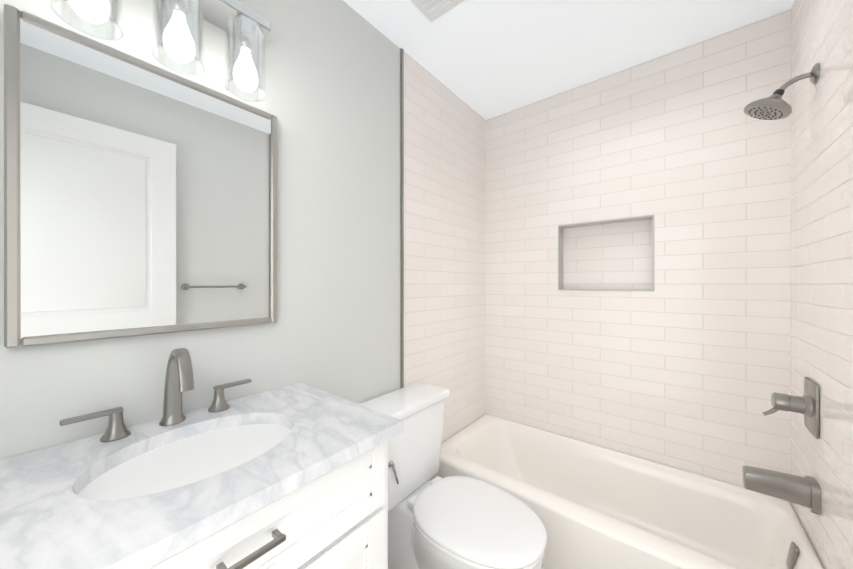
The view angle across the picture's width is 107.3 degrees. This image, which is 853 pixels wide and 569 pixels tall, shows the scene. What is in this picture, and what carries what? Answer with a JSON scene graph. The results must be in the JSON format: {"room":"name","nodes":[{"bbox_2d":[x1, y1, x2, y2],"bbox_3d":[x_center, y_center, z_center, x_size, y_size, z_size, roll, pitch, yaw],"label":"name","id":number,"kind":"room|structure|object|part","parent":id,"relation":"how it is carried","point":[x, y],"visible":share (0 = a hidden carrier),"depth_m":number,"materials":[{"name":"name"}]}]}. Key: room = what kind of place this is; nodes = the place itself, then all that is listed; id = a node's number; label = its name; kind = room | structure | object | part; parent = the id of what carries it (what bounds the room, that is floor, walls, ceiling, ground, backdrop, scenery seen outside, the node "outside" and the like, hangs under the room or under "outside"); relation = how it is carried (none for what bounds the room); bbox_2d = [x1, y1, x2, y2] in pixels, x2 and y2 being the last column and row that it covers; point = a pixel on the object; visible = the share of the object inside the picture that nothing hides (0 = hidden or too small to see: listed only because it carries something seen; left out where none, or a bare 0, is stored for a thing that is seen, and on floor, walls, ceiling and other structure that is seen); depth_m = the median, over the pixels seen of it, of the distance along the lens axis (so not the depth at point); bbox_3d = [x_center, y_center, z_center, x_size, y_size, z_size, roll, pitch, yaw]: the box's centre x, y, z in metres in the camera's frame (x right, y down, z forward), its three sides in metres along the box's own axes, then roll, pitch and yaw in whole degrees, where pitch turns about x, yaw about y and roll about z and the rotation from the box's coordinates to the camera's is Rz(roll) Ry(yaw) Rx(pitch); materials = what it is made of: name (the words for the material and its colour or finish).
{"room":"bathroom","nodes":[
{"label":"bathroom","id":0,"kind":"room"},
{"bbox_2d":[0,0,400,459],"bbox_3d":[-0.644,0.066,1.004,0.120,2.456,1.519,0,0,39],"label":"wall","id":1,"kind":"structure","parent":0,"point":[331,102],"depth_m":1.13,"materials":[{"name":"grey paint"}]},
{"bbox_2d":[4,4,276,347],"bbox_3d":[-0.677,-0.217,0.843,0.029,0.688,0.545,0,0,39],"label":"mirror","id":2,"kind":"object","parent":1,"relation":"attached to","point":[140,197],"visible":0.94,"depth_m":0.76,"materials":[{"name":"silver metal"}]},
{"bbox_2d":[50,0,270,101],"bbox_3d":[-0.659,-0.679,0.776,0.140,0.233,0.506,0,0,39],"label":"vanity light bar","id":3,"kind":"object","parent":1,"relation":"attached to","point":[248,28],"visible":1,"depth_m":0.81,"materials":[{"name":"clear glass"}]},
{"bbox_3d":[-0.722,-0.657,0.671,0.107,0.189,0.107,0,0,39],"label":"lamp shade","id":4,"kind":"part","parent":3,"relation":"part of","materials":[{"name":"clear glass"}]},
{"bbox_3d":[-0.722,-0.625,0.671,0.065,0.117,0.065,0,0,39],"label":"bulb","id":5,"kind":"part","parent":3,"relation":"part of","materials":[{"name":"white glass"}]},
{"bbox_3d":[-0.624,-0.657,0.792,0.107,0.189,0.107,0,0,39],"label":"lamp shade","id":6,"kind":"part","parent":3,"relation":"part of","materials":[{"name":"clear glass"}]},
{"bbox_3d":[-0.624,-0.625,0.793,0.065,0.117,0.065,0,0,39],"label":"bulb","id":7,"kind":"part","parent":3,"relation":"part of","materials":[{"name":"white glass"}]},
{"bbox_3d":[-0.526,-0.657,0.914,0.107,0.189,0.107,0,0,39],"label":"lamp shade","id":8,"kind":"part","parent":3,"relation":"part of","materials":[{"name":"clear glass"}]},
{"bbox_3d":[-0.526,-0.625,0.914,0.065,0.117,0.065,0,0,39],"label":"bulb","id":9,"kind":"part","parent":3,"relation":"part of","materials":[{"name":"white glass"}]},
{"bbox_2d":[400,48,403,387],"bbox_3d":[-0.120,0.066,1.552,0.010,2.456,0.013,0,0,39],"label":"trim","id":10,"kind":"structure","parent":1,"relation":"attached to","point":[402,193],"depth_m":1.55,"materials":[{"name":"silver metal"}]},
{"bbox_2d":[404,51,485,442],"bbox_3d":[0.102,0.065,1.927,0.126,2.456,0.854,0,0,39],"label":"wall tiles","id":11,"kind":"structure","parent":1,"relation":"attached to","point":[444,236],"depth_m":1.84,"materials":[{"name":"beige tile"}]},
{"bbox_2d":[343,0,793,119],"bbox_3d":[0.286,-1.212,0.911,1.684,0.100,2.543,0,0,39],"label":"ceiling","id":12,"kind":"structure","parent":0,"point":[486,59],"depth_m":1.47,"materials":[{"name":"paint"}]},
{"bbox_2d":[410,0,463,21],"bbox_3d":[0.041,-1.151,1.183,0.278,0.020,0.278,0,0,39],"label":"ceiling vent","id":13,"kind":"object","parent":12,"relation":"in","point":[431,10],"visible":0.98,"depth_m":1.29,"materials":[{"name":"white plastic"}]},
{"bbox_2d":[486,9,790,503],"bbox_3d":[1.030,0.065,1.837,1.684,2.456,0.170,0,0,39],"label":"wall tile","id":14,"kind":"structure","parent":0,"point":[685,364],"depth_m":1.61,"materials":[{"name":"beige tile"}]},
{"bbox_2d":[558,215,653,290],"bbox_3d":[0.987,-0.162,1.763,0.475,0.394,0.007,0,0,39],"label":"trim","id":15,"kind":"structure","parent":14,"relation":"attached to","point":[652,216],"depth_m":1.72,"materials":[{"name":"grey tile"}]},
{"bbox_2d":[791,0,852,568],"bbox_3d":[1.316,0.066,0.950,0.126,2.456,0.854,0,0,39],"label":"wall tiles","id":16,"kind":"structure","parent":0,"point":[822,230],"depth_m":1.01,"materials":[{"name":"beige tile"}]},
{"bbox_2d":[742,466,820,514],"bbox_3d":[1.261,0.720,1.125,0.177,0.100,0.086,0,0,39],"label":"tub spout","id":17,"kind":"object","parent":16,"relation":"attached to","point":[805,491],"visible":1,"depth_m":1.10,"materials":[{"name":"silver metal"}]},
{"bbox_2d":[744,63,820,119],"bbox_3d":[1.264,-0.675,1.127,0.178,0.153,0.132,0,0,39],"label":"shower head","id":18,"kind":"object","parent":16,"relation":"attached to","point":[774,106],"visible":1,"depth_m":1.11},
{"bbox_2d":[762,377,818,438],"bbox_3d":[1.305,0.428,1.137,0.125,0.182,0.132,0,0,39],"label":"shower valve","id":19,"kind":"object","parent":16,"relation":"attached to","point":[806,404],"visible":1,"depth_m":1.10,"materials":[{"name":"silver metal"}]},
{"bbox_3d":[0.286,1.344,0.914,1.684,0.100,2.543,0,0,39],"label":"floor","id":20,"kind":"structure","parent":0,"visible":0},
{"bbox_2d":[0,348,402,568],"bbox_3d":[-0.495,0.726,0.680,0.516,1.137,0.760,0,0,39],"label":"bathroom vanity","id":21,"kind":"object","parent":20,"relation":"on","point":[293,476],"visible":1,"depth_m":0.63,"materials":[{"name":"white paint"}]},
{"bbox_2d":[60,407,130,441],"bbox_3d":[-0.740,0.321,0.707,0.052,0.066,0.111,0,0,39],"label":"handle","id":22,"kind":"object","parent":21,"relation":"on","point":[116,431],"depth_m":0.72,"materials":[{"name":"silver metal"}]},
{"bbox_2d":[159,348,193,425],"bbox_3d":[-0.617,0.256,0.780,0.154,0.197,0.054,0,0,39],"label":"faucet","id":23,"kind":"object","parent":21,"relation":"on","point":[179,379],"depth_m":0.79,"materials":[{"name":"silver metal"}]},
{"bbox_2d":[208,379,251,412],"bbox_3d":[-0.572,0.321,0.916,0.052,0.066,0.111,0,0,39],"label":"handle","id":24,"kind":"object","parent":21,"relation":"on","point":[219,404],"depth_m":0.89,"materials":[{"name":"silver metal"}]},
{"bbox_3d":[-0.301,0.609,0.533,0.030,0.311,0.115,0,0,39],"label":"handle","id":25,"kind":"part","parent":21,"relation":"part of","materials":[{"name":"silver metal"}]},
{"bbox_2d":[360,382,546,568],"bbox_3d":[0.102,0.900,1.252,0.722,0.788,0.432,0,0,39],"label":"toilet","id":26,"kind":"object","parent":20,"relation":"on","point":[456,522],"visible":0.94,"depth_m":1.23,"materials":[{"name":"white ceramic"}]},
{"bbox_3d":[-0.127,0.736,1.226,0.032,0.090,0.035,0,0,39],"label":"handle","id":27,"kind":"part","parent":26,"relation":"part of","materials":[{"name":"silver metal"}]},
{"bbox_3d":[-0.099,0.526,1.414,0.204,0.040,0.432,0,0,39],"label":"lid","id":28,"kind":"part","parent":26,"relation":"part of","materials":[{"name":"white ceramic"}]},
{"bbox_3d":[0.190,0.888,1.181,0.488,0.020,0.382,0,0,39],"label":"seat","id":29,"kind":"part","parent":26,"relation":"part of","materials":[{"name":"white plastic"}]},
{"bbox_3d":[0.192,0.864,1.180,0.492,0.027,0.386,0,0,39],"label":"seat lid","id":30,"kind":"part","parent":26,"relation":"part of","materials":[{"name":"white plastic"}]},
{"bbox_2d":[430,414,822,568],"bbox_3d":[0.762,1.099,1.506,1.428,0.390,0.679,0,0,39],"label":"bathtub","id":31,"kind":"object","parent":20,"relation":"on","point":[591,506],"visible":0.71,"depth_m":1.44,"materials":[{"name":"white ceramic"}]},
{"bbox_3d":[1.291,0.961,1.109,0.023,0.086,0.048,0,0,39],"label":"overflow plate","id":32,"kind":"part","parent":31,"relation":"part of","materials":[{"name":"silver metal"}]}
]}

